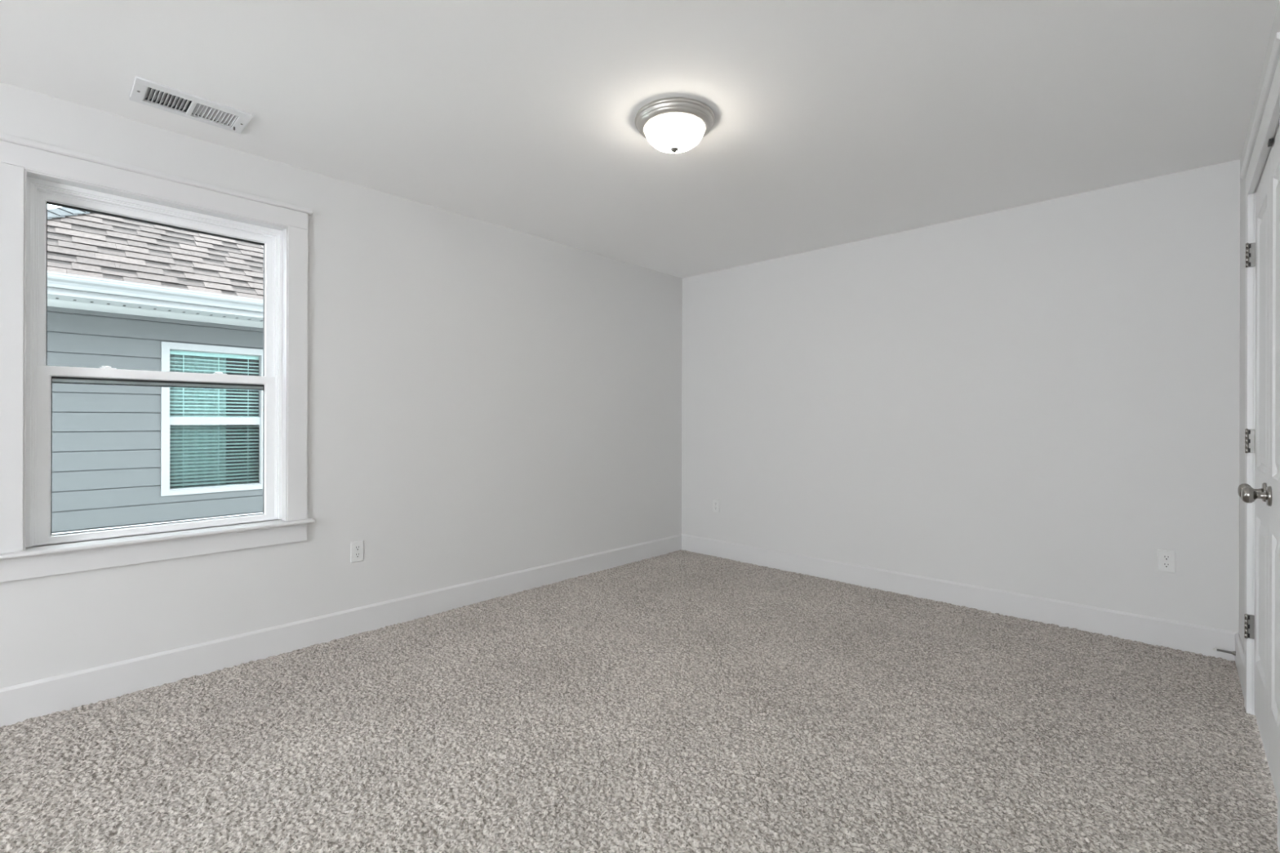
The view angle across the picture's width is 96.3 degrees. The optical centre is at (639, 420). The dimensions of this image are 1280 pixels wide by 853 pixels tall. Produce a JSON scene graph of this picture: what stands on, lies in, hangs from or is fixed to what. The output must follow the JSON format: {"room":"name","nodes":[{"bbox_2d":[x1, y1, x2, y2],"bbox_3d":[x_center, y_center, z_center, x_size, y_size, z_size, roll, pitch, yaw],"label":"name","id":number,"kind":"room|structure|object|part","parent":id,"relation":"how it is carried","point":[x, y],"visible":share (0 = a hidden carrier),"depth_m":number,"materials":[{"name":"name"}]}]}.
{"room":"empty bedroom","nodes":[
{"label":"empty bedroom","id":0,"kind":"room"},
{"bbox_2d":[0,81,682,688],"bbox_3d":[-2.353,-0.036,2.358,0.150,2.890,8.124,0,0,43],"label":"wall","id":1,"kind":"structure","parent":0,"point":[486,399],"depth_m":3.34,"materials":[{"name":"white paint"}]},
{"bbox_2d":[0,133,315,582],"bbox_3d":[-2.110,-0.231,2.575,0.208,1.691,1.123,0,0,43],"label":"window","id":2,"kind":"structure","parent":1,"relation":"in","point":[33,175],"depth_m":2.44,"materials":[{"name":"white paint"}]},
{"bbox_3d":[-2.407,-0.234,2.177,0.018,1.475,0.089,0,0,43],"label":"casing","id":3,"kind":"part","parent":2,"relation":"part of","materials":[{"name":"white paint"}]},
{"bbox_3d":[-2.151,-0.225,2.613,0.095,1.481,0.897,0,0,43],"label":"frame","id":4,"kind":"part","parent":2,"relation":"part of","materials":[{"name":"white plastic"}]},
{"bbox_3d":[-2.067,-1.009,2.537,0.018,0.089,1.075,0,0,43],"label":"head casing","id":5,"kind":"part","parent":2,"relation":"part of","materials":[{"name":"white paint"}]},
{"bbox_3d":[-2.161,-0.543,2.626,0.022,0.772,0.840,0,0,43],"label":"sash","id":6,"kind":"part","parent":2,"relation":"part of","materials":[{"name":"white plastic"}]},
{"bbox_3d":[-2.141,0.142,2.607,0.024,0.719,0.840,0,0,43],"label":"sash","id":7,"kind":"part","parent":2,"relation":"part of","materials":[{"name":"white plastic"}]},
{"bbox_3d":[-2.182,0.135,2.645,0.006,0.700,0.804,0,0,43],"label":"screen frame","id":8,"kind":"part","parent":2,"relation":"part of","materials":[{"name":"white plastic"}]},
{"bbox_3d":[-1.733,-0.232,2.897,0.018,1.475,0.089,0,0,43],"label":"casing","id":9,"kind":"part","parent":2,"relation":"part of","materials":[{"name":"white paint"}]},
{"bbox_2d":[0,533,681,727],"bbox_3d":[-2.296,1.094,2.303,0.014,0.153,7.824,0,0,43],"label":"baseboard","id":10,"kind":"structure","parent":1,"relation":"attached to","point":[21,702],"depth_m":2.82,"materials":[{"name":"white paint"}]},
{"bbox_2d":[350,540,364,563],"bbox_3d":[-1.537,0.715,3.116,0.008,0.113,0.069,0,0,43],"label":"wall outlet","id":11,"kind":"object","parent":1,"relation":"attached to","point":[357,548],"visible":1,"depth_m":3.11,"materials":[{"name":"white plastic"}]},
{"bbox_2d":[354,545,360,551],"bbox_3d":[-1.534,0.695,3.114,0.002,0.028,0.034,0,0,43],"label":"receptacle","id":12,"kind":"object","parent":11,"relation":"attached to","point":[357,548],"depth_m":3.11,"materials":[{"name":"white plastic"}]},
{"bbox_2d":[354,552,360,558],"bbox_3d":[-1.535,0.734,3.114,0.002,0.028,0.034,0,0,43],"label":"receptacle","id":13,"kind":"object","parent":11,"relation":"attached to","point":[357,555],"depth_m":3.11,"materials":[{"name":"white plastic"}]},
{"bbox_2d":[0,0,1278,278],"bbox_3d":[-1.026,-1.378,1.119,3.476,0.200,7.824,0,0,43],"label":"ceiling","id":14,"kind":"structure","parent":0,"point":[837,122],"depth_m":2.23,"materials":[{"name":"white paint"}]},
{"bbox_2d":[128,75,253,133],"bbox_3d":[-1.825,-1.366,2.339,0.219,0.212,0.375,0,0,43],"label":"ceiling vent","id":15,"kind":"object","parent":14,"relation":"in","point":[235,120],"visible":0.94,"depth_m":2.33,"materials":[{"name":"white metal"}]},
{"bbox_2d":[635,97,715,153],"bbox_3d":[0.146,-1.203,2.426,0.337,0.144,0.337,0,0,43],"label":"ceiling light","id":16,"kind":"object","parent":14,"relation":"attached to","point":[671,125],"visible":1,"depth_m":2.33,"materials":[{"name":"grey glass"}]},
{"bbox_3d":[0.146,-1.192,2.426,0.252,0.082,0.252,0,0,43],"label":"lamp shade","id":17,"kind":"part","parent":16,"relation":"part of","materials":[{"name":"white glass"}]},
{"bbox_2d":[0,549,1279,852],"bbox_3d":[-1.029,1.163,1.108,3.522,0.011,7.859,0,0,43],"label":"floor","id":18,"kind":"structure","parent":0,"point":[680,701],"depth_m":2.09,"materials":[{"name":"carpet"}]},
{"bbox_2d":[681,159,1239,632],"bbox_3d":[1.696,-0.026,4.028,3.476,2.890,0.150,0,0,43],"label":"wall","id":19,"kind":"structure","parent":0,"point":[1041,399],"depth_m":3.48,"materials":[{"name":"white paint"}]},
{"bbox_2d":[712,498,719,512],"bbox_3d":[0.650,0.733,4.899,0.069,0.113,0.008,0,0,43],"label":"wall outlet","id":20,"kind":"object","parent":19,"relation":"attached to","point":[715,502],"visible":1,"depth_m":4.90,"materials":[{"name":"white plastic"}]},
{"bbox_2d":[681,533,1238,661],"bbox_3d":[1.638,1.104,3.968,3.476,0.153,0.014,0,0,43],"label":"baseboard","id":21,"kind":"structure","parent":19,"relation":"attached to","point":[1175,635],"depth_m":3.46,"materials":[{"name":"white paint"}]},
{"bbox_2d":[1157,549,1175,573],"bbox_3d":[2.719,0.730,2.960,0.069,0.113,0.008,0,0,43],"label":"wall outlet","id":22,"kind":"object","parent":19,"relation":"attached to","point":[1166,558],"visible":1,"depth_m":2.96,"materials":[{"name":"white plastic"}]},
{"bbox_2d":[1162,554,1170,560],"bbox_3d":[2.717,0.710,2.958,0.034,0.028,0.002,0,0,43],"label":"receptacle","id":23,"kind":"object","parent":22,"relation":"attached to","point":[1165,557],"depth_m":2.96,"materials":[{"name":"white plastic"}]},
{"bbox_2d":[1162,562,1170,568],"bbox_3d":[2.717,0.749,2.958,0.034,0.028,0.002,0,0,43],"label":"receptacle","id":24,"kind":"object","parent":22,"relation":"attached to","point":[1165,565],"depth_m":2.96,"materials":[{"name":"white plastic"}]},
{"bbox_2d":[1239,0,1279,648],"bbox_3d":[0.297,-0.029,-0.124,0.160,2.890,8.124,0,0,43],"label":"wall","id":25,"kind":"structure","parent":0,"point":[1276,24],"depth_m":2.64,"materials":[{"name":"white paint"}]},
{"bbox_2d":[1213,648,1235,656],"bbox_3d":[2.830,1.120,2.776,0.077,0.023,0.023,0,0,43],"label":"door stop","id":26,"kind":"object","parent":25,"relation":"attached to","point":[1233,653],"visible":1,"depth_m":2.77,"materials":[{"name":"silver metal"}]},
{"bbox_2d":[1235,632,1244,697],"bbox_3d":[2.698,1.107,2.568,0.014,0.153,0.606,0,0,43],"label":"baseboard","id":27,"kind":"structure","parent":25,"relation":"attached to","point":[1239,658],"depth_m":2.58,"materials":[{"name":"white paint"}]},
{"bbox_2d":[1237,152,1270,764],"bbox_3d":[2.261,0.130,2.109,0.102,2.056,0.483,0,0,43],"label":"door","id":28,"kind":"structure","parent":25,"relation":"in","point":[1257,253],"depth_m":2.10,"materials":[{"name":"white paint"}]},
{"bbox_3d":[2.137,0.250,2.008,0.060,0.055,0.055,0,0,43],"label":"knob","id":29,"kind":"part","parent":28,"relation":"part of","materials":[{"name":"silver metal"}]},
{"bbox_2d":[1240,31,1279,852],"bbox_3d":[2.113,0.075,1.911,0.093,2.190,1.187,0,0,43],"label":"door frame","id":30,"kind":"structure","parent":25,"relation":"attached to","point":[1266,123],"depth_m":2.27,"materials":[{"name":"white paint"}]},
{"bbox_3d":[2.460,0.132,2.315,0.018,2.078,0.089,0,0,43],"label":"casing","id":31,"kind":"part","parent":30,"relation":"part of","materials":[{"name":"white paint"}]},
{"bbox_3d":[2.099,-0.949,1.927,0.018,0.098,1.153,0,0,43],"label":"head casing","id":32,"kind":"part","parent":30,"relation":"part of","materials":[{"name":"white paint"}]},
{"bbox_3d":[1.733,0.130,1.538,0.018,2.078,0.089,0,0,43],"label":"casing","id":33,"kind":"part","parent":30,"relation":"part of","materials":[{"name":"white paint"}]},
{"bbox_2d":[1240,126,1279,798],"bbox_3d":[1.928,0.129,1.753,0.102,2.056,0.485,0,0,43],"label":"door","id":34,"kind":"structure","parent":25,"relation":"in","point":[1248,494],"depth_m":1.85,"materials":[{"name":"white paint"}]},
{"bbox_3d":[2.043,0.250,1.908,0.060,0.055,0.055,0,0,43],"label":"knob","id":35,"kind":"part","parent":34,"relation":"part of","materials":[{"name":"silver metal"}]},
{"label":"outside","id":36,"kind":"structure","parent":0,"visible":0},
{"bbox_3d":[-6.220,1.747,9.937,15.850,0.100,22.000,0,0,43],"label":"ground","id":37,"kind":"structure","parent":36,"visible":0},
{"bbox_2d":[47,207,263,533],"bbox_3d":[-5.035,-1.462,11.547,10.083,6.405,12.039,0,0,43],"label":"house","id":38,"kind":"structure","parent":37,"relation":"on","point":[122,293],"depth_m":5.53,"materials":[{"name":"grey wood"}]},
{"bbox_2d":[169,350,258,488],"bbox_3d":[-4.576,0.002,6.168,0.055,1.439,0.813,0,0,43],"label":"window blind","id":39,"kind":"object","parent":38,"relation":"attached to","point":[171,352],"visible":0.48,"depth_m":6.15,"materials":[{"name":"white plastic"}]},
{"bbox_3d":[-4.744,0.011,5.954,0.001,1.419,0.006,0,0,43],"label":"ladder cord","id":40,"kind":"part","parent":39,"relation":"part of","materials":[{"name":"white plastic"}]},
{"bbox_3d":[-4.539,0.012,6.172,0.001,1.419,0.006,0,0,43],"label":"ladder cord","id":41,"kind":"part","parent":39,"relation":"part of","materials":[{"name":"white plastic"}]},
{"bbox_3d":[-4.356,0.012,6.368,0.001,1.419,0.006,0,0,43],"label":"ladder cord","id":42,"kind":"part","parent":39,"relation":"part of","materials":[{"name":"white fabric"}]},
{"bbox_3d":[-4.518,-0.011,6.115,0.063,1.466,0.844,0,0,43],"label":"sash","id":43,"kind":"part","parent":38,"relation":"part of","materials":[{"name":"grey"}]}
]}

